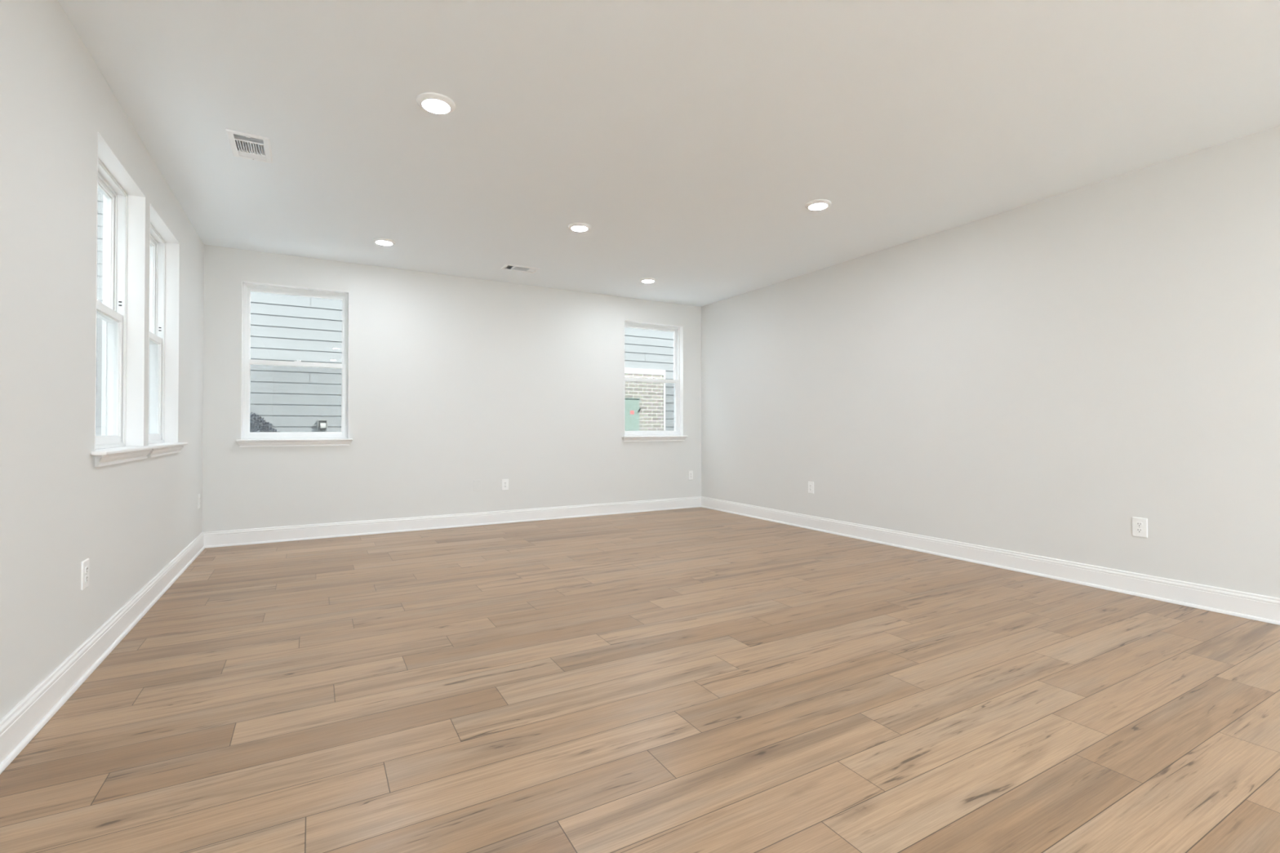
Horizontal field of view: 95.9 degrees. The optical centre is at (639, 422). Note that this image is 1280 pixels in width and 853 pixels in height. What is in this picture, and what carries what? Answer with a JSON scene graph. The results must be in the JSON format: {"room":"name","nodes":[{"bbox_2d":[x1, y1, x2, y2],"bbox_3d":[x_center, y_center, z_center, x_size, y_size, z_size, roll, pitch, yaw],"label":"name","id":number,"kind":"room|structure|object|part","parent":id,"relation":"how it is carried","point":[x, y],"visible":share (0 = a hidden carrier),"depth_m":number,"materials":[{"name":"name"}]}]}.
{"room":"empty living room","nodes":[
{"label":"empty living room","id":0,"kind":"room"},
{"bbox_2d":[0,0,204,719],"bbox_3d":[-1.591,-0.282,0.872,0.170,2.743,9.878,0,-1,-29],"label":"wall","id":1,"kind":"structure","parent":0,"point":[59,510],"depth_m":2.30,"materials":[{"name":"white paint"}]},
{"bbox_2d":[80,558,89,591],"bbox_3d":[-2.431,0.666,2.534,0.009,0.124,0.084,0,-1,-29],"label":"wall outlet","id":2,"kind":"object","parent":1,"relation":"attached to","point":[85,564],"visible":1,"depth_m":2.52,"materials":[{"name":"white plastic"}]},
{"bbox_2d":[84,574,88,582],"bbox_3d":[-2.429,0.686,2.536,0.003,0.029,0.034,0,-1,-29],"label":"receptacle","id":3,"kind":"object","parent":2,"relation":"attached to","point":[86,575],"depth_m":2.53,"materials":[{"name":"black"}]},
{"bbox_2d":[84,565,88,573],"bbox_3d":[-2.429,0.647,2.536,0.003,0.029,0.034,0,-1,-29],"label":"receptacle","id":4,"kind":"object","parent":2,"relation":"attached to","point":[86,566],"depth_m":2.53,"materials":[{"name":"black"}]},
{"bbox_2d":[0,532,204,774],"bbox_3d":[-1.505,1.019,0.908,0.026,0.143,9.878,0,-1,-29],"label":"baseboard","id":5,"kind":"structure","parent":1,"relation":"attached to","point":[26,719],"depth_m":2.43,"materials":[{"name":"white paint"}]},
{"bbox_2d":[90,131,157,466],"bbox_3d":[-2.762,-0.564,2.995,0.235,1.544,0.978,0,-1,-29],"label":"window","id":6,"kind":"structure","parent":1,"relation":"in","point":[122,382],"depth_m":3.32,"materials":[{"name":"white paint"}]},
{"bbox_3d":[-2.835,-0.946,2.961,0.030,0.741,0.831,0,-1,-29],"label":"sash","id":7,"kind":"part","parent":6,"relation":"part of","materials":[{"name":"white plastic"}]},
{"bbox_3d":[-2.801,-0.252,2.973,0.029,0.739,0.831,0,-1,-29],"label":"sash","id":8,"kind":"part","parent":6,"relation":"part of","materials":[{"name":"white plastic"}]},
{"bbox_3d":[-2.821,-0.598,2.965,0.102,1.468,0.859,0,-1,-29],"label":"frame","id":9,"kind":"part","parent":6,"relation":"part of","materials":[{"name":"white plastic"}]},
{"bbox_3d":[-2.717,0.145,3.013,0.133,0.018,0.978,0,-1,-29],"label":"sill","id":10,"kind":"part","parent":6,"relation":"part of","materials":[{"name":"white paint"}]},
{"bbox_2d":[147,203,187,457],"bbox_3d":[-3.243,-0.556,3.847,0.235,1.544,0.976,0,-1,-29],"label":"window","id":11,"kind":"structure","parent":1,"relation":"in","point":[164,249],"depth_m":4.20,"materials":[{"name":"white paint"}]},
{"bbox_3d":[-3.317,-0.937,3.816,0.030,0.741,0.846,0,-1,-29],"label":"sash","id":12,"kind":"part","parent":11,"relation":"part of","materials":[{"name":"white plastic"}]},
{"bbox_3d":[-3.283,-0.243,3.828,0.029,0.739,0.846,0,-1,-29],"label":"sash","id":13,"kind":"part","parent":11,"relation":"part of","materials":[{"name":"white plastic"}]},
{"bbox_3d":[-3.304,-0.590,3.820,0.102,1.468,0.874,0,-1,-29],"label":"frame","id":14,"kind":"part","parent":11,"relation":"part of","materials":[{"name":"white plastic"}]},
{"bbox_3d":[-3.198,0.154,3.865,0.133,0.018,0.976,0,-1,-29],"label":"sill","id":15,"kind":"part","parent":11,"relation":"part of","materials":[{"name":"white paint"}]},
{"bbox_2d":[197,493,199,508],"bbox_3d":[-3.849,0.689,5.046,0.009,0.124,0.078,0,-1,-29],"label":"wall outlet","id":16,"kind":"object","parent":1,"relation":"attached to","point":[198,500],"visible":1,"depth_m":5.01,"materials":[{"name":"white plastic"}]},
{"bbox_2d":[202,244,701,532],"bbox_3d":[-1.594,-0.226,6.639,5.835,2.743,0.170,0,-1,-29],"label":"wall","id":17,"kind":"structure","parent":0,"point":[455,381],"depth_m":6.26,"materials":[{"name":"white paint"}]},
{"bbox_2d":[235,280,352,447],"bbox_3d":[-3.340,-0.538,5.631,0.959,1.544,0.235,0,-1,-29],"label":"window","id":18,"kind":"structure","parent":17,"relation":"in","point":[258,439],"depth_m":5.60,"materials":[{"name":"white paint"}]},
{"bbox_3d":[-3.314,0.170,5.580,0.959,0.018,0.133,0,-1,-29],"label":"sill","id":19,"kind":"part","parent":18,"relation":"part of","materials":[{"name":"white paint"}]},
{"bbox_3d":[-3.361,-0.226,5.666,0.855,0.739,0.029,0,-1,-29],"label":"sash","id":20,"kind":"part","parent":18,"relation":"part of","materials":[{"name":"glass"}]},
{"bbox_3d":[-3.380,-0.919,5.706,0.855,0.741,0.030,0,-1,-29],"label":"sash","id":21,"kind":"part","parent":18,"relation":"part of","materials":[{"name":"glass"}]},
{"bbox_2d":[203,496,701,548],"bbox_3d":[-1.545,1.073,6.542,5.495,0.143,0.026,0,-1,-29],"label":"baseboard","id":22,"kind":"structure","parent":17,"relation":"attached to","point":[311,531],"depth_m":6.14,"materials":[{"name":"white paint"}]},
{"bbox_2d":[502,479,508,490],"bbox_3d":[-1.531,0.709,6.563,0.078,0.124,0.009,0,-1,-29],"label":"wall outlet","id":23,"kind":"object","parent":17,"relation":"attached to","point":[504,482],"visible":1,"depth_m":6.56,"materials":[{"name":"white plastic"}]},
{"bbox_2d":[622,320,688,441],"bbox_3d":[0.161,-0.521,7.607,0.978,1.544,0.235,0,-1,-29],"label":"window","id":24,"kind":"structure","parent":17,"relation":"in","point":[677,434],"depth_m":7.77,"materials":[{"name":"white paint"}]},
{"bbox_3d":[0.120,-0.902,7.682,0.860,0.741,0.030,0,-1,-29],"label":"sash","id":25,"kind":"part","parent":24,"relation":"part of","materials":[{"name":"glass"}]},
{"bbox_3d":[0.140,-0.209,7.642,0.860,0.739,0.029,0,-1,-29],"label":"sash","id":26,"kind":"part","parent":24,"relation":"part of","materials":[{"name":"clear glass"}]},
{"bbox_3d":[0.186,0.187,7.556,0.978,0.018,0.133,0,-1,-29],"label":"sill","id":27,"kind":"part","parent":24,"relation":"part of","materials":[{"name":"white paint"}]},
{"bbox_2d":[688,471,693,479],"bbox_3d":[0.688,0.717,7.816,0.072,0.124,0.009,0,-1,-29],"label":"wall outlet","id":28,"kind":"object","parent":17,"relation":"attached to","point":[690,473],"visible":1,"depth_m":7.81,"materials":[{"name":"white plastic"}]},
{"bbox_2d":[0,506,1279,852],"bbox_3d":[0.876,1.102,2.251,5.495,0.001,9.878,0,-1,-29],"label":"floor","id":29,"kind":"structure","parent":0,"point":[700,679],"depth_m":2.19,"materials":[{"name":"brown wood"}]},
{"bbox_2d":[57,0,1279,306],"bbox_3d":[0.875,-1.701,2.278,5.835,0.120,10.218,0,-1,-29],"label":"ceiling","id":30,"kind":"structure","parent":0,"point":[693,140],"depth_m":3.09,"materials":[{"name":"white paint"}]},
{"bbox_2d":[225,128,272,163],"bbox_3d":[-2.302,-1.676,3.417,0.204,0.115,0.358,0,-1,-29],"label":"ceiling vent","id":31,"kind":"object","parent":30,"relation":"in","point":[246,140],"visible":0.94,"depth_m":3.41,"materials":[{"name":"white metal"}]},
{"bbox_2d":[372,237,395,245],"bbox_3d":[-2.275,-1.602,5.137,0.189,0.020,0.189,0,-1,-29],"label":"recessed light","id":32,"kind":"object","parent":30,"relation":"in","point":[381,241],"visible":1,"depth_m":5.10,"materials":[{"name":"white plastic"}]},
{"bbox_2d":[416,92,455,114],"bbox_3d":[-1.043,-1.623,2.955,0.189,0.020,0.189,0,-1,-29],"label":"recessed light","id":33,"kind":"object","parent":30,"relation":"in","point":[434,103],"visible":1,"depth_m":2.93,"materials":[{"name":"white plastic"}]},
{"bbox_2d":[501,263,539,273],"bbox_3d":[-1.248,-1.651,6.024,0.358,0.115,0.204,0,-1,-29],"label":"ceiling vent","id":34,"kind":"object","parent":30,"relation":"in","point":[515,268],"visible":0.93,"depth_m":6.02,"materials":[{"name":"white metal"}]},
{"bbox_2d":[568,222,591,231],"bbox_3d":[-0.499,-1.606,4.770,0.189,0.020,0.189,0,-1,-29],"label":"recessed light","id":35,"kind":"object","parent":30,"relation":"in","point":[578,227],"visible":1,"depth_m":4.73,"materials":[{"name":"white plastic"}]},
{"bbox_2d":[640,277,656,283],"bbox_3d":[0.091,-1.590,6.489,0.189,0.020,0.189,0,-1,-29],"label":"recessed light","id":36,"kind":"object","parent":30,"relation":"in","point":[646,280],"visible":1,"depth_m":6.44,"materials":[{"name":"white plastic"}]},
{"bbox_2d":[804,199,831,210],"bbox_3d":[1.325,-1.612,4.299,0.189,0.020,0.189,0,-1,-29],"label":"recessed light","id":37,"kind":"object","parent":30,"relation":"in","point":[820,204],"visible":1,"depth_m":4.27,"materials":[{"name":"white plastic"}]},
{"bbox_2d":[701,125,1279,598],"bbox_3d":[3.342,-0.258,3.657,0.170,2.743,9.878,0,-1,-29],"label":"wall","id":38,"kind":"structure","parent":0,"point":[1043,377],"depth_m":4.18,"materials":[{"name":"white paint"}]},
{"bbox_2d":[808,481,813,493],"bbox_3d":[1.821,0.696,6.160,0.009,0.124,0.078,0,-1,-29],"label":"wall outlet","id":39,"kind":"object","parent":38,"relation":"attached to","point":[811,484],"visible":1,"depth_m":6.15,"materials":[{"name":"white plastic"}]},
{"bbox_2d":[701,496,1279,625],"bbox_3d":[3.257,1.042,3.596,0.026,0.143,9.878,0,-1,-29],"label":"baseboard","id":40,"kind":"structure","parent":38,"relation":"attached to","point":[1263,608],"depth_m":4.14,"materials":[{"name":"white paint"}]},
{"bbox_2d":[1132,516,1147,537],"bbox_3d":[3.206,0.674,3.707,0.009,0.124,0.078,0,-1,-29],"label":"wall outlet","id":41,"kind":"object","parent":38,"relation":"attached to","point":[1140,525],"visible":1,"depth_m":3.70,"materials":[{"name":"white plastic"}]},
{"bbox_2d":[1136,528,1142,533],"bbox_3d":[3.204,0.694,3.706,0.003,0.029,0.034,0,-1,-29],"label":"receptacle","id":42,"kind":"object","parent":41,"relation":"attached to","point":[1138,530],"depth_m":3.70,"materials":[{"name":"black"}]},
{"bbox_2d":[1136,521,1142,526],"bbox_3d":[3.204,0.655,3.706,0.003,0.029,0.034,0,-1,-29],"label":"receptacle","id":43,"kind":"object","parent":41,"relation":"attached to","point":[1138,523],"depth_m":3.70,"materials":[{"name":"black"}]},
{"label":"outside","id":44,"kind":"structure","parent":0,"visible":0},
{"bbox_3d":[-2.457,1.524,4.340,60.000,0.100,70.000,0,-1,-29],"label":"ground","id":45,"kind":"structure","parent":44,"visible":0},
{"bbox_2d":[249,412,279,432],"bbox_3d":[-5.217,0.659,7.444,1.061,1.693,0.628,0,-1,-29],"label":"shrub","id":46,"kind":"object","parent":45,"relation":"on","point":[265,427],"visible":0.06,"depth_m":7.57,"materials":[{"name":"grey plant"}]},
{"bbox_2d":[95,188,674,449],"bbox_3d":[-1.905,-2.651,12.044,20.100,8.580,4.096,0,-1,-29],"label":"neighbor house","id":47,"kind":"structure","parent":45,"relation":"on","point":[284,327],"depth_m":8.21,"materials":[{"name":"white"}]},
{"bbox_2d":[317,419,327,431],"bbox_3d":[-4.524,0.051,8.232,0.123,0.173,0.125,0,-1,-29],"label":"vent hood","id":48,"kind":"object","parent":47,"relation":"attached to","point":[322,424],"visible":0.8,"depth_m":8.24,"materials":[{"name":"grey plastic"}]},
{"bbox_2d":[624,397,641,431],"bbox_3d":[-0.237,-0.094,10.523,0.512,0.692,0.150,0,-1,-29],"label":"electrical box","id":49,"kind":"object","parent":47,"relation":"attached to","point":[632,410],"visible":0.4,"depth_m":10.52,"materials":[{"name":"green metal"}]}
]}

